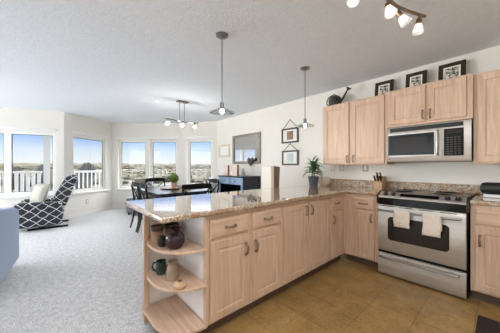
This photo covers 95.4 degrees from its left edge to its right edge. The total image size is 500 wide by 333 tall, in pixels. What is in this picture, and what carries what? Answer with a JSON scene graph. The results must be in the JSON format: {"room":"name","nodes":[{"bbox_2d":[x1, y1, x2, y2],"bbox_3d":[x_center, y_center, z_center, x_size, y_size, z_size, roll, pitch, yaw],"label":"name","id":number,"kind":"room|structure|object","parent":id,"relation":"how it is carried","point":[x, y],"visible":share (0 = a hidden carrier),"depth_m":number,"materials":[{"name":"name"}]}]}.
{"room":"kitchen","nodes":[
{"label":"kitchen","id":0,"kind":"room"},
{"bbox_2d":[0,107,63,219],"bbox_3d":[-7.772,-0.019,3.717,7.619,2.473,0.150,0,0,-24],"label":"wall","id":1,"kind":"structure","parent":0,"point":[16,117],"depth_m":5.05,"materials":[{"name":"white paint"}]},
{"bbox_2d":[0,126,56,198],"bbox_3d":[-5.381,-0.087,4.768,2.160,1.528,0.180,0,0,-24],"label":"window","id":2,"kind":"structure","parent":1,"relation":"in","point":[8,193],"depth_m":4.91,"materials":[{"name":"wood"},{"name":"white plastic"}]},
{"bbox_2d":[0,209,155,332],"bbox_3d":[-4.829,1.277,2.799,10.500,0.120,7.400,0,0,-42],"label":"floor","id":3,"kind":"structure","parent":0,"point":[85,275],"depth_m":2.45,"materials":[{"name":"white carpet"}]},
{"bbox_2d":[0,207,18,283],"bbox_3d":[-3.472,0.787,1.779,2.220,0.860,1.057,0,0,-37],"label":"sofa","id":4,"kind":"object","parent":3,"relation":"on","point":[9,216],"visible":1,"depth_m":2.40,"materials":[{"name":"blue fabric"}]},
{"bbox_2d":[14,174,77,230],"bbox_3d":[-4.141,0.692,4.674,0.960,1.050,0.800,0,0,-38],"label":"recliner","id":5,"kind":"object","parent":3,"relation":"on","point":[49,212],"visible":0.89,"depth_m":4.39,"materials":[{"name":"black fabric"}]},
{"bbox_2d":[30,183,49,201],"bbox_3d":[-4.155,0.527,4.495,0.410,0.390,0.203,0,0,22],"label":"cushion","id":6,"kind":"object","parent":5,"relation":"on","point":[40,191],"visible":0.94,"depth_m":4.42,"materials":[{"name":"white fabric"}]},
{"bbox_2d":[130,181,142,231],"bbox_3d":[-2.074,0.754,4.525,0.490,0.934,0.432,0,0,-42],"label":"dining chair","id":7,"kind":"object","parent":3,"relation":"on","point":[135,184],"visible":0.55,"depth_m":4.39,"materials":[{"name":"black paint"}]},
{"bbox_2d":[126,177,151,214],"bbox_3d":[-2.945,0.752,6.057,0.608,0.930,0.540,0,0,-27],"label":"slipper chair","id":8,"kind":"object","parent":3,"relation":"on","point":[129,198],"visible":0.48,"depth_m":5.74,"materials":[{"name":"white fabric"}]},
{"bbox_2d":[137,183,148,232],"bbox_3d":[-1.762,0.754,4.173,0.490,0.934,0.432,0,0,-42],"label":"dining chair","id":9,"kind":"object","parent":3,"relation":"on","point":[141,185],"visible":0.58,"depth_m":4.09,"materials":[{"name":"black paint"}]},
{"bbox_2d":[145,178,164,198],"bbox_3d":[-2.290,0.754,5.677,0.502,0.934,0.490,0,0,-42],"label":"dining chair","id":10,"kind":"object","parent":3,"relation":"on","point":[147,180],"visible":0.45,"depth_m":5.78,"materials":[{"name":"black paint"}]},
{"bbox_2d":[134,185,209,216],"bbox_3d":[-1.669,0.842,4.738,1.040,0.750,1.600,0,0,-42],"label":"dining table","id":11,"kind":"object","parent":3,"relation":"on","point":[153,192],"visible":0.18,"depth_m":4.26,"materials":[{"name":"black wood"}]},
{"bbox_2d":[160,187,180,188],"bbox_3d":[-1.642,0.451,4.708,0.400,0.032,0.400,0,0,-42],"label":"lazy susan","id":12,"kind":"object","parent":11,"relation":"on","point":[161,187],"visible":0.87,"depth_m":4.62,"materials":[{"name":"brown wood"}]},
{"bbox_2d":[169,173,178,187],"bbox_3d":[-1.572,0.289,4.704,0.211,0.302,0.210,0,0,-42],"label":"topiary","id":13,"kind":"object","parent":12,"relation":"on","point":[174,178],"visible":1,"depth_m":4.65,"materials":[{"name":"plant"}]},
{"bbox_2d":[142,214,207,332],"bbox_3d":[-0.575,0.780,1.683,0.287,0.874,0.530,0,0,-42],"label":"open shelf unit","id":14,"kind":"object","parent":3,"relation":"on","point":[167,309],"visible":0.84,"depth_m":1.69,"materials":[{"name":"brown wood"}]},
{"bbox_2d":[151,224,163,243],"bbox_3d":[-0.695,0.504,1.703,0.090,0.125,0.090,0,0,-42],"label":"clay cup","id":15,"kind":"object","parent":14,"relation":"on","point":[156,229],"visible":0.86,"depth_m":1.67,"materials":[{"name":"brown ceramic"}]},
{"bbox_2d":[152,259,165,275],"bbox_3d":[-0.689,0.766,1.729,0.094,0.100,0.082,0,0,-42],"label":"mug","id":16,"kind":"object","parent":14,"relation":"on","point":[160,263],"visible":1,"depth_m":1.71,"materials":[{"name":"green ceramic"}]},
{"bbox_2d":[157,235,165,246],"bbox_3d":[-0.625,0.529,1.619,0.068,0.075,0.068,0,0,-42],"label":"jar","id":17,"kind":"object","parent":14,"relation":"on","point":[161,240],"visible":0.91,"depth_m":1.59,"materials":[{"name":"black ceramic"}]},
{"bbox_2d":[164,222,179,234],"bbox_3d":[-0.620,0.509,1.804,0.118,0.115,0.118,0,0,-42],"label":"clay cup","id":18,"kind":"object","parent":14,"relation":"on","point":[166,225],"visible":0.38,"depth_m":1.77,"materials":[{"name":"brown ceramic"}]},
{"bbox_2d":[166,259,179,281],"bbox_3d":[-0.559,0.749,1.649,0.094,0.135,0.104,0,0,-3],"label":"pitcher","id":19,"kind":"object","parent":14,"relation":"on","point":[172,271],"visible":1,"depth_m":1.61,"materials":[{"name":"beige ceramic"}]},
{"bbox_2d":[165,226,184,249],"bbox_3d":[-0.523,0.496,1.589,0.136,0.140,0.145,0,0,-42],"label":"jar","id":20,"kind":"object","parent":14,"relation":"on","point":[175,239],"visible":1,"depth_m":1.54,"materials":[{"name":"purple ceramic"}]},
{"bbox_2d":[173,279,185,289],"bbox_3d":[-0.473,0.793,1.533,0.086,0.048,0.086,0,0,-42],"label":"bud vase","id":21,"kind":"object","parent":14,"relation":"on","point":[180,284],"visible":1,"depth_m":1.51,"materials":[{"name":"beige ceramic"}]},
{"bbox_2d":[182,183,211,195],"bbox_3d":[-1.021,0.754,4.009,0.562,0.934,0.490,0,0,-42],"label":"dining chair","id":22,"kind":"object","parent":3,"relation":"on","point":[198,185],"visible":0.42,"depth_m":3.82,"materials":[{"name":"black paint"}]},
{"bbox_2d":[207,177,216,193],"bbox_3d":[-1.197,0.752,5.776,0.608,0.930,0.540,0,0,-22],"label":"slipper chair","id":23,"kind":"object","parent":3,"relation":"on","point":[213,184],"visible":0.2,"depth_m":5.62,"materials":[{"name":"grey fabric"}]},
{"bbox_2d":[208,179,219,193],"bbox_3d":[-0.983,0.754,5.147,0.490,0.934,0.422,0,0,-42],"label":"dining chair","id":24,"kind":"object","parent":3,"relation":"on","point":[210,180],"visible":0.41,"depth_m":5.23,"materials":[{"name":"black paint"}]},
{"bbox_2d":[218,175,260,192],"bbox_3d":[-0.264,0.712,5.120,0.532,1.010,0.895,0,0,-42],"label":"console desk","id":25,"kind":"object","parent":3,"relation":"on","point":[229,183],"visible":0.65,"depth_m":4.91,"materials":[{"name":"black wood"}]},
{"bbox_2d":[224,165,228,175],"bbox_3d":[-0.545,0.089,5.279,0.042,0.235,0.174,0,0,-42],"label":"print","id":26,"kind":"object","parent":25,"relation":"on","point":[226,167],"visible":0.8,"depth_m":5.25,"materials":[{"name":"pink paper"}]},
{"bbox_2d":[232,165,238,175],"bbox_3d":[-0.326,0.086,5.032,0.042,0.240,0.204,0,0,-42],"label":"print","id":27,"kind":"object","parent":25,"relation":"on","point":[235,168],"visible":0.99,"depth_m":5.00,"materials":[{"name":"pink paper"}]},
{"bbox_2d":[203,204,280,332],"bbox_3d":[-0.181,0.779,2.053,0.792,0.875,0.635,0,0,-42],"label":"base cabinet","id":28,"kind":"object","parent":3,"relation":"on","point":[244,246],"visible":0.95,"depth_m":1.79,"materials":[{"name":"brown wood"}]},
{"bbox_2d":[261,166,279,188],"bbox_3d":[0.154,0.605,3.710,0.540,1.225,0.425,0,0,-18],"label":"counter stool","id":29,"kind":"object","parent":3,"relation":"on","point":[270,175],"visible":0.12,"depth_m":3.59,"materials":[{"name":"wood"}]},
{"bbox_2d":[276,196,329,293],"bbox_3d":[0.444,0.779,2.608,0.880,0.875,0.635,0,0,-42],"label":"base cabinet","id":30,"kind":"object","parent":3,"relation":"on","point":[305,224],"visible":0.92,"depth_m":2.34,"materials":[{"name":"brown wood"}]},
{"bbox_2d":[125,184,387,223],"bbox_3d":[0.431,0.321,2.525,2.999,0.038,1.229,0,0,-42],"label":"countertop","id":31,"kind":"structure","parent":30,"relation":"on","point":[178,208],"depth_m":2.02,"materials":[{"name":"stone"}]},
{"bbox_2d":[302,156,323,185],"bbox_3d":[0.979,0.066,3.493,0.355,0.472,0.364,0,0,-42],"label":"potted plant","id":32,"kind":"object","parent":31,"relation":"on","point":[313,180],"visible":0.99,"depth_m":3.46,"materials":[{"name":"green plant"}]},
{"bbox_2d":[318,177,329,185],"bbox_3d":[1.185,0.234,3.635,0.188,0.135,0.188,0,0,-42],"label":"ceramic jar","id":33,"kind":"object","parent":31,"relation":"on","point":[324,181],"visible":0.95,"depth_m":3.56,"materials":[{"name":"beige ceramic"}]},
{"bbox_2d":[373,172,385,188],"bbox_3d":[1.746,0.190,3.071,0.200,0.223,0.110,0,0,-42],"label":"knife block","id":34,"kind":"object","parent":31,"relation":"on","point":[379,182],"visible":0.99,"depth_m":3.04,"materials":[{"name":"brown wood"}]},
{"bbox_2d":[64,112,111,218],"bbox_3d":[-4.198,-0.019,5.903,0.150,2.473,1.363,0,0,12],"label":"wall","id":35,"kind":"structure","parent":0,"point":[72,122],"depth_m":5.77,"materials":[{"name":"white paint"}]},
{"bbox_2d":[65,206,111,218],"bbox_3d":[-4.117,1.175,5.885,0.013,0.085,1.343,0,0,12],"label":"baseboard","id":36,"kind":"structure","parent":35,"relation":"attached to","point":[109,207],"depth_m":5.77,"materials":[{"name":"white wood"}]},
{"bbox_2d":[71,131,109,194],"bbox_3d":[-4.162,-0.087,5.924,0.180,1.528,1.080,0,0,12],"label":"window","id":37,"kind":"structure","parent":35,"relation":"in","point":[88,190],"depth_m":6.06,"materials":[{"name":"wood"},{"name":"white plastic"}]},
{"bbox_2d":[112,123,181,205],"bbox_3d":[-2.969,-0.019,6.628,2.018,2.473,0.150,0,0,0],"label":"wall","id":38,"kind":"structure","parent":0,"point":[147,130],"depth_m":6.55,"materials":[{"name":"white paint"}]},
{"bbox_2d":[112,206,125,208],"bbox_3d":[-2.968,1.175,6.545,1.998,0.085,0.013,0,0,0],"label":"baseboard","id":39,"kind":"structure","parent":38,"relation":"attached to","point":[113,207],"depth_m":6.54,"materials":[{"name":"white wood"}]},
{"bbox_2d":[115,137,146,189],"bbox_3d":[-3.402,-0.087,6.598,0.910,1.528,0.180,0,0,0],"label":"window","id":40,"kind":"structure","parent":38,"relation":"in","point":[122,187],"depth_m":6.64,"materials":[{"name":"wood"},{"name":"white plastic"}]},
{"bbox_2d":[148,137,177,186],"bbox_3d":[-2.502,-0.087,6.598,0.890,1.528,0.180,0,0,0],"label":"window","id":41,"kind":"structure","parent":38,"relation":"in","point":[152,141],"depth_m":6.64,"materials":[{"name":"glass"},{"name":"white plastic"}]},
{"bbox_2d":[182,121,216,192],"bbox_3d":[-1.417,-0.019,6.497,1.080,2.473,0.150,0,0,14],"label":"wall","id":42,"kind":"structure","parent":0,"point":[202,128],"depth_m":6.43,"materials":[{"name":"white paint"}]},
{"bbox_2d":[185,136,212,188],"bbox_3d":[-1.429,-0.087,6.469,0.870,1.528,0.180,0,0,14],"label":"window","id":43,"kind":"structure","parent":42,"relation":"in","point":[191,138],"depth_m":6.54,"materials":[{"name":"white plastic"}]},
{"bbox_2d":[0,0,499,122],"bbox_3d":[-3.749,-1.316,1.584,10.800,0.120,11.050,0,0,-42],"label":"ceiling","id":44,"kind":"structure","parent":0,"point":[110,61],"depth_m":2.42,"materials":[{"name":"white paint"}]},
{"bbox_2d":[164,100,197,127],"bbox_3d":[-1.308,-1.012,4.377,0.684,0.488,0.100,0,0,-42],"label":"track light","id":45,"kind":"object","parent":44,"relation":"hanging from","point":[178,101],"visible":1,"depth_m":4.36,"materials":[{"name":"silver metal"}]},
{"bbox_2d":[209,31,233,114],"bbox_3d":[-0.267,-0.880,2.173,0.240,0.750,0.240,0,0,-42],"label":"pendant lamp","id":46,"kind":"object","parent":44,"relation":"hanging from","point":[221,35],"visible":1,"depth_m":2.17,"materials":[{"name":"silver metal"}]},
{"bbox_2d":[295,66,314,126],"bbox_3d":[0.702,-0.880,2.902,0.240,0.750,0.240,0,0,-42],"label":"pendant lamp","id":47,"kind":"object","parent":44,"relation":"hanging from","point":[304,68],"visible":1,"depth_m":2.87,"materials":[{"name":"silver metal"}]},
{"bbox_2d":[352,0,426,30],"bbox_3d":[0.920,-1.115,1.504,0.858,0.282,0.133,0,0,-23],"label":"track light","id":48,"kind":"object","parent":44,"relation":"hanging from","point":[388,5],"visible":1,"depth_m":1.59,"materials":[{"name":"brown metal"}]},
{"bbox_2d":[208,253,499,332],"bbox_3d":[-1.275,1.277,-1.200,10.500,0.120,3.300,0,0,-42],"label":"floor","id":49,"kind":"structure","parent":0,"point":[344,296],"depth_m":1.96,"materials":[{"name":"tile"}]},
{"bbox_2d":[325,194,343,266],"bbox_3d":[0.911,0.779,3.024,0.368,0.875,0.635,0,0,-42],"label":"base cabinet","id":50,"kind":"object","parent":49,"relation":"on","point":[336,201],"visible":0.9,"depth_m":2.79,"materials":[{"name":"brown wood"}]},
{"bbox_2d":[344,193,378,268],"bbox_3d":[1.569,0.779,2.986,0.675,0.875,0.404,0,0,-42],"label":"base cabinet","id":51,"kind":"object","parent":49,"relation":"on","point":[360,211],"visible":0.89,"depth_m":2.78,"materials":[{"name":"brown wood"}]},
{"bbox_2d":[377,188,474,298],"bbox_3d":[1.921,0.747,2.513,0.735,0.941,0.768,0,0,-42],"label":"range oven","id":52,"kind":"object","parent":49,"relation":"on","point":[442,264],"visible":0.98,"depth_m":2.27,"materials":[{"name":"silver metal"}]},
{"bbox_2d":[393,210,410,228],"bbox_3d":[1.577,0.546,2.364,0.050,0.170,0.147,0,0,-42],"label":"dish towel","id":53,"kind":"object","parent":52,"relation":"hanging from","point":[401,219],"visible":1,"depth_m":2.35,"materials":[{"name":"beige fabric"}]},
{"bbox_2d":[383,188,474,197],"bbox_3d":[1.990,0.295,2.575,0.550,0.012,0.764,0,0,-42],"label":"cooktop","id":54,"kind":"object","parent":52,"relation":"in","point":[397,190],"depth_m":2.52,"materials":[{"name":"black glass"}]},
{"bbox_2d":[422,213,441,237],"bbox_3d":[1.742,0.563,2.178,0.050,0.206,0.149,0,0,-42],"label":"dish towel","id":55,"kind":"object","parent":52,"relation":"hanging from","point":[432,224],"visible":1,"depth_m":2.16,"materials":[{"name":"beige fabric"}]},
{"bbox_2d":[470,204,499,306],"bbox_3d":[2.417,0.779,2.033,0.675,0.875,0.600,0,0,-42],"label":"base cabinet","id":56,"kind":"object","parent":49,"relation":"on","point":[484,220],"visible":0.96,"depth_m":1.99,"materials":[{"name":"brown wood"}]},
{"bbox_2d":[470,194,499,206],"bbox_3d":[2.432,0.321,2.038,0.654,0.038,0.616,0,0,-42],"label":"countertop","id":57,"kind":"structure","parent":56,"relation":"on","point":[478,199],"depth_m":2.02,"materials":[{"name":"stone"}]},
{"bbox_2d":[480,182,499,197],"bbox_3d":[2.449,0.229,2.137,0.140,0.146,0.400,0,0,-42],"label":"speaker","id":58,"kind":"object","parent":57,"relation":"on","point":[490,189],"visible":1,"depth_m":2.20},
{"bbox_2d":[475,315,499,332],"bbox_3d":[1.926,1.211,1.310,0.620,0.012,0.900,0,0,-42],"label":"rug","id":59,"kind":"object","parent":49,"relation":"on","point":[484,324],"visible":1,"depth_m":1.72,"materials":[{"name":"black fabric"}]},
{"bbox_2d":[217,45,499,195],"bbox_3d":[1.516,-0.019,3.675,0.150,2.473,7.180,0,0,-42],"label":"wall","id":60,"kind":"structure","parent":0,"point":[269,121],"depth_m":3.89,"materials":[{"name":"white paint"}]},
{"bbox_2d":[218,144,229,157],"bbox_3d":[-0.686,-0.415,6.019,0.025,0.345,0.500,0,0,-42],"label":"picture frame","id":61,"kind":"object","parent":60,"relation":"attached to","point":[224,149],"visible":1,"depth_m":6.01,"materials":[{"name":"white"}]},
{"bbox_2d":[220,146,227,154],"bbox_3d":[-0.681,-0.415,6.024,0.006,0.233,0.388,0,0,-42],"label":"print","id":62,"kind":"object","parent":61,"relation":"attached to","point":[223,149],"depth_m":6.03},
{"bbox_2d":[232,132,260,163],"bbox_3d":[-0.102,-0.413,5.354,0.035,0.700,0.990,0,0,-42],"label":"mirror","id":63,"kind":"object","parent":60,"relation":"attached to","point":[245,146],"visible":1,"depth_m":5.34,"materials":[{"name":"white mirror"}]},
{"bbox_2d":[247,157,253,165],"bbox_3d":[0.007,-0.104,5.144,0.036,0.197,0.211,0,0,-42],"label":"heart ornament","id":64,"kind":"object","parent":63,"relation":"hanging from","point":[250,161],"visible":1,"depth_m":5.12,"materials":[{"name":"metal"}]},
{"bbox_2d":[281,119,298,143],"bbox_3d":[0.767,-0.683,4.381,0.028,0.457,0.400,0,0,-42],"label":"picture","id":65,"kind":"object","parent":60,"relation":"attached to","point":[289,135],"visible":0.98,"depth_m":4.37,"materials":[{"name":"paper"}]},
{"bbox_2d":[287,131,292,139],"bbox_3d":[0.771,-0.599,4.379,0.001,0.164,0.152,0,0,-42],"label":"print","id":66,"kind":"object","parent":65,"relation":"attached to","point":[289,133],"depth_m":4.38},
{"bbox_2d":[282,143,298,164],"bbox_3d":[0.771,-0.236,4.377,0.028,0.421,0.390,0,0,-42],"label":"picture","id":67,"kind":"object","parent":60,"relation":"attached to","point":[291,157],"visible":1,"depth_m":4.37,"materials":[{"name":"paper"}]},
{"bbox_2d":[287,153,292,161],"bbox_3d":[0.774,-0.170,4.375,0.001,0.164,0.148,0,0,-42],"label":"print","id":68,"kind":"object","parent":67,"relation":"attached to","point":[289,155],"depth_m":4.38},
{"bbox_2d":[323,94,394,164],"bbox_3d":[1.521,-0.472,3.279,0.360,0.893,0.892,0,0,-42],"label":"upper cabinet","id":69,"kind":"object","parent":60,"relation":"attached to","point":[354,132],"visible":0.99,"depth_m":3.14,"materials":[{"name":"brown wood"}]},
{"bbox_2d":[326,86,350,105],"bbox_3d":[1.354,-1.056,3.489,0.200,0.273,0.398,0,0,-42],"label":"watering can","id":70,"kind":"object","parent":69,"relation":"on","point":[333,100],"visible":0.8,"depth_m":3.44,"materials":[{"name":"metal"}]},
{"bbox_2d":[375,79,393,95],"bbox_3d":[1.823,-1.040,3.095,0.061,0.245,0.225,0,0,-42],"label":"picture frame","id":71,"kind":"object","parent":69,"relation":"on","point":[381,88],"visible":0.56,"depth_m":3.09,"materials":[{"name":"black wood"}]},
{"bbox_2d":[379,84,388,94],"bbox_3d":[1.821,-1.040,3.094,0.002,0.131,0.109,12,-8,-41],"label":"print","id":72,"kind":"object","parent":71,"relation":"attached to","point":[383,89],"depth_m":3.09},
{"bbox_2d":[362,165,367,171],"bbox_3d":[1.698,0.017,3.349,0.009,0.116,0.085,0,0,-42],"label":"wall plate","id":73,"kind":"object","parent":60,"relation":"attached to","point":[364,167],"visible":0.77,"depth_m":3.35,"materials":[{"name":"white plastic"}]},
{"bbox_2d":[329,179,483,194],"bbox_3d":[2.082,0.251,2.907,0.022,0.101,2.380,0,0,-42],"label":"backsplash","id":74,"kind":"structure","parent":60,"relation":"attached to","point":[466,188],"depth_m":2.87,"materials":[{"name":"stone"}]},
{"bbox_2d":[386,73,473,127],"bbox_3d":[2.065,-0.706,2.644,0.390,0.450,0.776,0,0,-42],"label":"upper cabinet","id":75,"kind":"object","parent":60,"relation":"attached to","point":[450,99],"visible":0.91,"depth_m":2.49,"materials":[{"name":"brown wood"}]},
{"bbox_2d":[405,70,426,87],"bbox_3d":[2.062,-1.052,2.826,0.061,0.245,0.215,0,0,-42],"label":"picture frame","id":76,"kind":"object","parent":75,"relation":"on","point":[417,78],"visible":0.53,"depth_m":2.82,"materials":[{"name":"black wood"}]},
{"bbox_2d":[411,76,420,85],"bbox_3d":[2.060,-1.052,2.824,0.002,0.131,0.099,12,-8,-41],"label":"print","id":77,"kind":"object","parent":76,"relation":"attached to","point":[415,81],"depth_m":2.82},
{"bbox_2d":[387,119,472,162],"bbox_3d":[2.058,-0.266,2.634,0.420,0.426,0.752,0,0,-42],"label":"microwave","id":78,"kind":"object","parent":75,"relation":"attached to","point":[448,141],"visible":0.98,"depth_m":2.48,"materials":[{"name":"silver metal"}]},
{"bbox_2d":[438,59,465,80],"bbox_3d":[2.285,-1.055,2.576,0.062,0.250,0.235,0,0,-42],"label":"picture frame","id":79,"kind":"object","parent":75,"relation":"on","point":[458,68],"visible":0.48,"depth_m":2.57,"materials":[{"name":"black wood"}]},
{"bbox_2d":[445,66,458,78],"bbox_3d":[2.283,-1.054,2.574,0.002,0.136,0.119,12,-8,-41],"label":"print","id":80,"kind":"object","parent":79,"relation":"attached to","point":[450,72],"depth_m":2.57},
{"bbox_2d":[473,69,499,163],"bbox_3d":[2.534,-0.472,2.139,0.360,0.893,0.600,0,0,-42],"label":"upper cabinet","id":81,"kind":"object","parent":60,"relation":"attached to","point":[486,86],"visible":1,"depth_m":2.20,"materials":[{"name":"brown wood"}]},
{"bbox_3d":[-6.021,1.402,5.947,4.900,0.130,2.910,0,0,-42],"label":"floor","id":82,"kind":"structure","parent":0,"visible":0},
{"bbox_2d":[0,171,41,191],"bbox_3d":[-7.016,0.682,5.839,2.612,1.110,0.080,0,0,-23],"label":"balcony railing","id":83,"kind":"object","parent":82,"relation":"on","point":[1,172],"visible":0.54,"depth_m":6.18,"materials":[{"name":"white wood"}]},
{"bbox_2d":[43,136,49,190],"bbox_3d":[-5.609,-0.033,6.280,0.140,2.739,0.160,0,0,-42],"label":"post","id":84,"kind":"object","parent":82,"relation":"on","point":[46,139],"visible":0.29,"depth_m":6.21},
{"bbox_2d":[52,170,101,188],"bbox_3d":[-5.018,0.682,7.113,0.080,1.110,1.820,0,0,32],"label":"balcony railing","id":85,"kind":"object","parent":82,"relation":"on","point":[95,171],"visible":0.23,"depth_m":7.05,"materials":[{"name":"white wood"}]},
{"label":"outside","id":86,"kind":"structure","parent":0,"visible":0},
{"bbox_2d":[1,169,204,191],"bbox_3d":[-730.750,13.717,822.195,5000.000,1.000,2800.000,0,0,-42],"label":"ground","id":87,"kind":"structure","parent":86,"point":[130,181],"depth_m":166.98,"materials":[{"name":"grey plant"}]},
{"bbox_2d":[13,166,25,191],"bbox_3d":[-71.706,6.568,69.788,4.782,13.307,3.334,0,0,-42],"label":"tree","id":88,"kind":"object","parent":87,"relation":"on","point":[17,168],"visible":0.26,"depth_m":69.29,"materials":[{"name":"plant"}]},
{"bbox_2d":[35,164,51,190],"bbox_3d":[-53.803,6.303,58.963,3.744,13.836,3.894,0,0,-42],"label":"tree","id":89,"kind":"object","parent":87,"relation":"on","point":[40,168],"visible":0.17,"depth_m":58.00,"materials":[{"name":"plant"}]},
{"bbox_2d":[75,162,95,188],"bbox_3d":[-43.602,6.065,59.773,4.106,14.313,4.252,0,0,0],"label":"tree","id":90,"kind":"object","parent":87,"relation":"on","point":[88,166],"visible":0.59,"depth_m":58.82,"materials":[{"name":"plant"}]},
{"bbox_2d":[0,163,210,188],"bbox_3d":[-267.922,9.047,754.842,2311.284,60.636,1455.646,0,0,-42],"label":"woodland","id":91,"kind":"object","parent":87,"relation":"on","point":[138,174],"visible":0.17,"depth_m":484.12,"materials":[{"name":"green plant"}]},
{"bbox_2d":[194,176,203,182],"bbox_3d":[-20.128,8.447,91.444,4.059,9.552,4.408,0,0,-42],"label":"bare tree","id":92,"kind":"object","parent":87,"relation":"on","point":[200,179],"visible":0.4,"depth_m":90.17,"materials":[{"name":"plant"}]},
{"bbox_2d":[205,169,210,182],"bbox_3d":[-20.737,7.271,116.308,4.609,11.902,3.981,0,0,-42],"label":"bare tree","id":93,"kind":"object","parent":87,"relation":"on","point":[208,175],"visible":0.43,"depth_m":114.96,"materials":[{"name":"plant"}]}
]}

